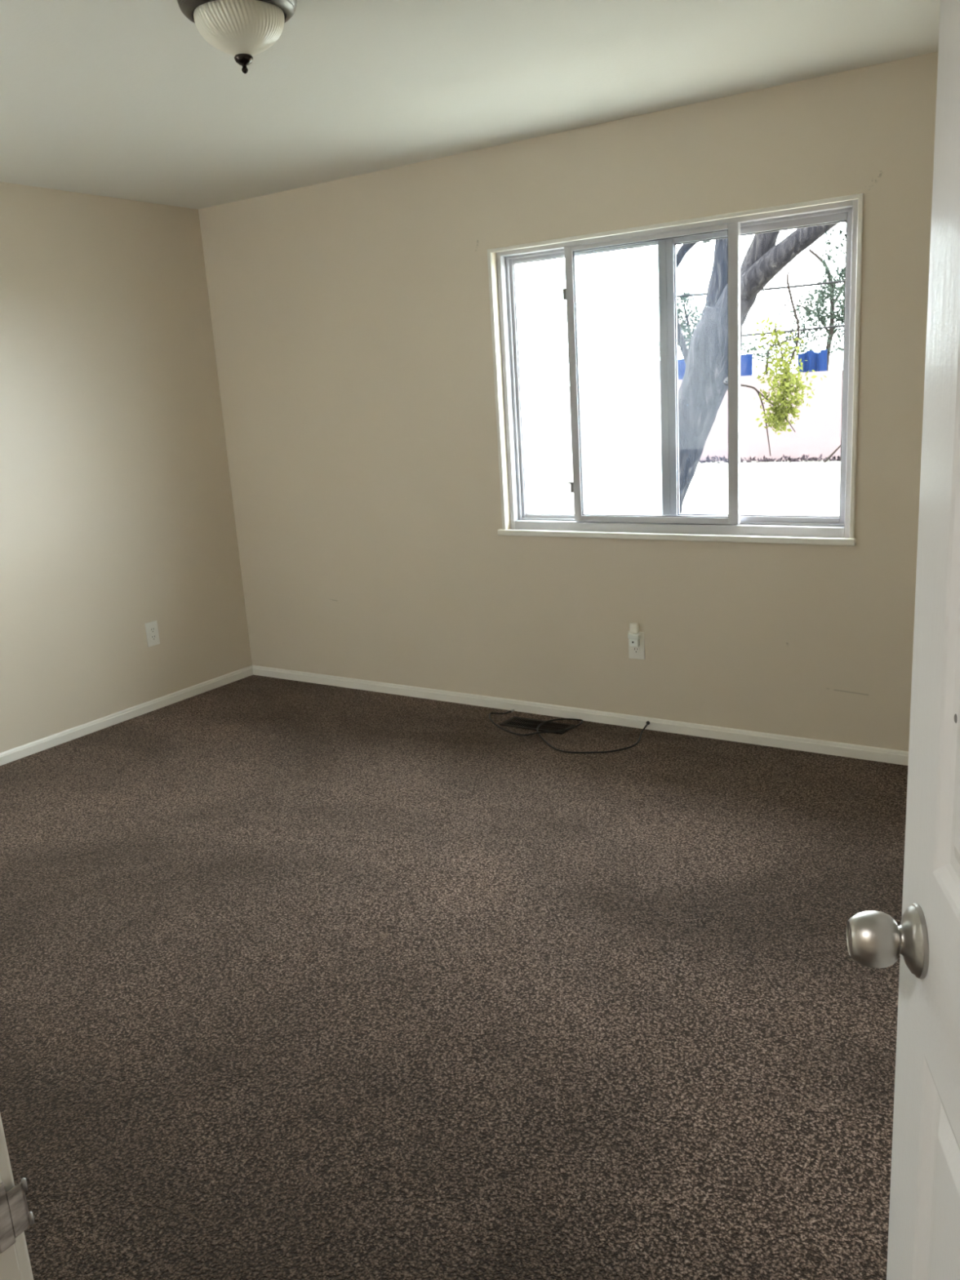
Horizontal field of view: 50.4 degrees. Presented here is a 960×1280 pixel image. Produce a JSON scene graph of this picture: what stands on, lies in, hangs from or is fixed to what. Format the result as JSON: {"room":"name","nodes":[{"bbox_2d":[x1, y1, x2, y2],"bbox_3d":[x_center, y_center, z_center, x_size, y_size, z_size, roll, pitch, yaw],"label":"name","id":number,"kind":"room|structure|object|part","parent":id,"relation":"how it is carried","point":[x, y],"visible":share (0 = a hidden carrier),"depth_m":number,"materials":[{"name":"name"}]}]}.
{"room":"empty bedroom","nodes":[
{"label":"empty bedroom","id":0,"kind":"room"},
{"bbox_2d":[0,182,252,752],"bbox_3d":[-2.362,-0.584,4.048,0.120,2.440,3.845,6,17,33],"label":"wall","id":1,"kind":"structure","parent":0,"point":[117,512],"depth_m":4.82,"materials":[{"name":"beige paint"}]},
{"bbox_2d":[0,665,253,765],"bbox_3d":[-2.244,0.583,4.283,0.012,0.052,3.580,6,17,33],"label":"baseboard","id":2,"kind":"structure","parent":1,"relation":"attached to","point":[15,753],"depth_m":4.98,"materials":[{"name":"white paint"}]},
{"bbox_2d":[144,620,159,647],"bbox_3d":[-1.643,-0.031,5.125,0.008,0.122,0.074,6,17,33],"label":"wall outlet","id":3,"kind":"object","parent":1,"relation":"attached to","point":[151,628],"visible":1,"depth_m":5.12,"materials":[{"name":"white plastic"}]},
{"bbox_2d":[149,626,155,633],"bbox_3d":[-1.642,-0.050,5.119,0.003,0.027,0.034,6,17,33],"label":"receptacle","id":4,"kind":"object","parent":3,"relation":"attached to","point":[152,629],"depth_m":5.12,"materials":[{"name":"white plastic"}]},
{"bbox_2d":[151,634,156,640],"bbox_3d":[-1.640,-0.012,5.128,0.003,0.027,0.034,6,17,33],"label":"receptacle","id":5,"kind":"object","parent":3,"relation":"attached to","point":[153,637],"depth_m":5.13,"materials":[{"name":"white plastic"}]},
{"bbox_2d":[0,675,907,1279],"bbox_3d":[-0.229,1.101,2.282,5.874,0.240,5.159,6,17,33],"label":"floor","id":6,"kind":"structure","parent":0,"point":[299,980],"depth_m":2.57,"materials":[{"name":"brown carpet"}]},
{"bbox_2d":[499,715,575,734],"bbox_3d":[0.256,0.381,4.567,0.320,0.006,0.123,6,17,33],"label":"floor vent","id":7,"kind":"object","parent":6,"relation":"in","point":[514,722],"visible":1,"depth_m":4.57,"materials":[{"name":"brown metal"}]},
{"bbox_2d":[488,709,649,753],"bbox_3d":[0.318,0.386,4.459,0.796,0.039,0.401,6,17,33],"label":"coaxial cable","id":8,"kind":"object","parent":6,"relation":"on","point":[647,722],"visible":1,"depth_m":4.42,"materials":[{"name":"black plastic"}]},
{"bbox_2d":[0,0,940,208],"bbox_3d":[-0.388,-1.438,1.656,5.874,0.120,5.159,6,17,33],"label":"ceiling","id":9,"kind":"structure","parent":0,"point":[128,100],"depth_m":3.21,"materials":[{"name":"white paint"}]},
{"bbox_2d":[177,0,297,73],"bbox_3d":[-0.576,-1.466,2.457,0.281,0.186,0.281,3,15,24],"label":"ceiling lamp","id":10,"kind":"object","parent":9,"relation":"attached to","point":[242,29],"visible":1,"depth_m":2.40,"materials":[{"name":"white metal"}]},
{"bbox_3d":[-0.575,-1.458,2.459,0.214,0.095,0.214,6,17,33],"label":"lamp shade","id":11,"kind":"part","parent":10,"relation":"part of","materials":[{"name":"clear glass"}]},
{"bbox_2d":[198,51,937,751],"bbox_3d":[1.101,-0.775,3.949,5.754,2.440,0.150,6,17,33],"label":"wall","id":12,"kind":"structure","parent":0,"point":[351,322],"depth_m":4.45,"materials":[{"name":"beige paint"}]},
{"bbox_2d":[252,665,908,765],"bbox_3d":[0.590,0.348,4.518,4.442,0.052,0.012,6,17,33],"label":"baseboard","id":13,"kind":"structure","parent":12,"relation":"attached to","point":[819,746],"depth_m":4.52,"materials":[{"name":"white paint"}]},
{"bbox_2d":[628,631,644,659],"bbox_3d":[0.670,0.023,4.372,0.074,0.122,0.008,6,17,33],"label":"wall outlet","id":14,"kind":"object","parent":12,"relation":"attached to","point":[634,652],"visible":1,"depth_m":4.37,"materials":[{"name":"white plastic"}]},
{"bbox_2d":[627,622,640,647],"bbox_3d":[0.657,-0.023,4.345,0.050,0.104,0.027,6,17,33],"label":"night light","id":15,"kind":"object","parent":14,"relation":"attached to","point":[633,636],"visible":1,"depth_m":4.34,"materials":[{"name":"white plastic"}]},
{"bbox_3d":[0.656,-0.051,4.340,0.040,0.047,0.020,6,17,33],"label":"lamp shade","id":16,"kind":"part","parent":15,"relation":"part of","materials":[{"name":"white plastic"}]},
{"bbox_2d":[632,646,639,653],"bbox_3d":[0.670,0.043,4.375,0.034,0.027,0.003,6,17,33],"label":"receptacle","id":17,"kind":"object","parent":14,"relation":"attached to","point":[635,650],"depth_m":4.37,"materials":[{"name":"white plastic"}]},
{"bbox_2d":[487,193,863,546],"bbox_3d":[0.738,-1.017,4.103,1.556,1.214,0.164,6,17,33],"label":"window","id":18,"kind":"structure","parent":12,"relation":"in","point":[733,526],"depth_m":4.06,"materials":[{"name":"white paint"}]},
{"bbox_3d":[0.460,-1.067,4.317,0.728,1.122,0.026,6,17,33],"label":"fixed sash","id":19,"kind":"part","parent":18,"relation":"part of","materials":[{"name":"grey plastic"}]},
{"bbox_3d":[0.690,-1.036,4.119,0.732,1.127,0.026,6,17,33],"label":"sliding sash","id":20,"kind":"part","parent":18,"relation":"part of","materials":[{"name":"grey plastic"}]},
{"bbox_3d":[0.736,-0.424,4.189,1.556,0.025,0.024,6,17,33],"label":"sill","id":21,"kind":"part","parent":18,"relation":"part of","materials":[{"name":"white paint"}]},
{"bbox_3d":[1.063,-1.008,3.928,0.712,1.122,0.026,6,17,33],"label":"fixed sash","id":22,"kind":"part","parent":18,"relation":"part of","materials":[{"name":"grey plastic"}]},
{"bbox_3d":[-0.917,0.089,0.955,5.754,2.440,0.115,6,17,33],"label":"wall","id":23,"kind":"structure","parent":0,"visible":0},
{"bbox_2d":[0,1114,34,1279],"bbox_3d":[-0.038,0.326,0.442,0.922,2.120,0.131,6,17,33],"label":"door frame","id":24,"kind":"structure","parent":23,"relation":"attached to","point":[15,1218],"depth_m":0.73,"materials":[{"name":"white paint"}]},
{"bbox_3d":[-0.345,0.411,0.710,0.002,0.051,0.040,6,17,33],"label":"strike plate","id":25,"kind":"part","parent":24,"relation":"part of","materials":[{"name":"metal"}]},
{"bbox_2d":[846,0,959,1279],"bbox_3d":[0.400,0.283,0.641,0.164,2.030,0.764,-2,14,6],"label":"door","id":26,"kind":"structure","parent":23,"relation":"in","point":[924,1228],"depth_m":0.90,"materials":[{"name":"white"}]},
{"bbox_3d":[0.371,0.283,0.965,0.043,0.053,0.053,-1,14,11],"label":"knob","id":27,"kind":"part","parent":26,"relation":"part of","materials":[{"name":"silver metal"}]},
{"label":"outside","id":28,"kind":"structure","parent":0,"visible":0},
{"bbox_2d":[524,460,840,515],"bbox_3d":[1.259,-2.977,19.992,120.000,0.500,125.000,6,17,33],"label":"ground","id":29,"kind":"structure","parent":28,"point":[806,488],"depth_m":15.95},
{"bbox_2d":[646,289,702,363],"bbox_3d":[5.246,-6.776,25.479,2.221,3.761,1.306,6,17,33],"label":"tree","id":30,"kind":"object","parent":29,"relation":"on","point":[685,324],"visible":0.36,"depth_m":25.14,"materials":[{"name":"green plant"}]},
{"bbox_2d":[521,369,842,464],"bbox_3d":[5.956,-4.295,19.670,48.000,1.640,0.200,6,17,33],"label":"wall","id":31,"kind":"structure","parent":29,"relation":"on","point":[620,422],"depth_m":21.15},
{"bbox_2d":[644,353,752,382],"bbox_3d":[4.578,-4.897,21.560,2.350,2.070,0.130,6,17,33],"label":"tarp","id":32,"kind":"object","parent":29,"relation":"on","point":[651,371],"visible":0.15,"depth_m":21.56,"materials":[{"name":"blue plastic"}]},
{"bbox_2d":[582,453,840,464],"bbox_3d":[4.983,-3.530,20.096,7.046,0.259,0.369,6,17,33],"label":"leaf litter","id":33,"kind":"object","parent":29,"relation":"on","point":[790,460],"visible":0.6,"depth_m":19.94,"materials":[{"name":"black plant"}]},
{"bbox_2d":[626,222,845,515],"bbox_3d":[2.156,-2.596,8.529,2.949,4.461,2.107,6,17,33],"label":"tree","id":34,"kind":"object","parent":29,"relation":"on","point":[703,388],"visible":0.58,"depth_m":8.80,"materials":[{"name":"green plant"}]},
{"bbox_2d":[740,336,820,374],"bbox_3d":[6.418,-5.353,22.153,1.934,2.448,1.375,6,17,33],"label":"tree","id":35,"kind":"object","parent":29,"relation":"on","point":[767,353],"visible":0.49,"depth_m":22.00,"materials":[{"name":"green plant"}]},
{"bbox_2d":[777,231,845,370],"bbox_3d":[7.821,-6.968,23.719,2.010,4.662,1.226,6,17,33],"label":"tree","id":36,"kind":"object","parent":29,"relation":"on","point":[832,291],"visible":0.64,"depth_m":23.36,"materials":[{"name":"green plant"}]},
{"bbox_2d":[797,349,827,372],"bbox_3d":[6.575,-4.694,20.272,0.560,2.050,0.130,6,17,33],"label":"tarp","id":37,"kind":"object","parent":29,"relation":"on","point":[817,362],"visible":0.16,"depth_m":20.05,"materials":[{"name":"blue plastic"}]},
{"bbox_2d":[823,444,840,462],"bbox_3d":[6.500,-3.434,18.808,0.334,0.348,0.044,6,17,33],"label":"stick","id":38,"kind":"object","parent":29,"relation":"on","point":[837,448],"visible":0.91,"depth_m":18.81,"materials":[{"name":"brown wood"}]},
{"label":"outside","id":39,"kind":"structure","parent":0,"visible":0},
{"bbox_2d":[517,280,844,311],"bbox_3d":[3.053,-5.212,15.038,20.001,0.359,0.031,6,17,33],"label":"cable","id":40,"kind":"object","parent":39,"point":[840,281],"visible":0.32,"depth_m":15.34,"materials":[{"name":"black plastic"}]},
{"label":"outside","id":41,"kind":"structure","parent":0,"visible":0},
{"bbox_2d":[520,324,844,352],"bbox_3d":[3.091,-4.602,15.188,20.001,0.307,0.031,6,17,33],"label":"cable","id":42,"kind":"object","parent":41,"point":[837,326],"visible":0.25,"depth_m":15.59,"materials":[{"name":"black plastic"}]}
]}

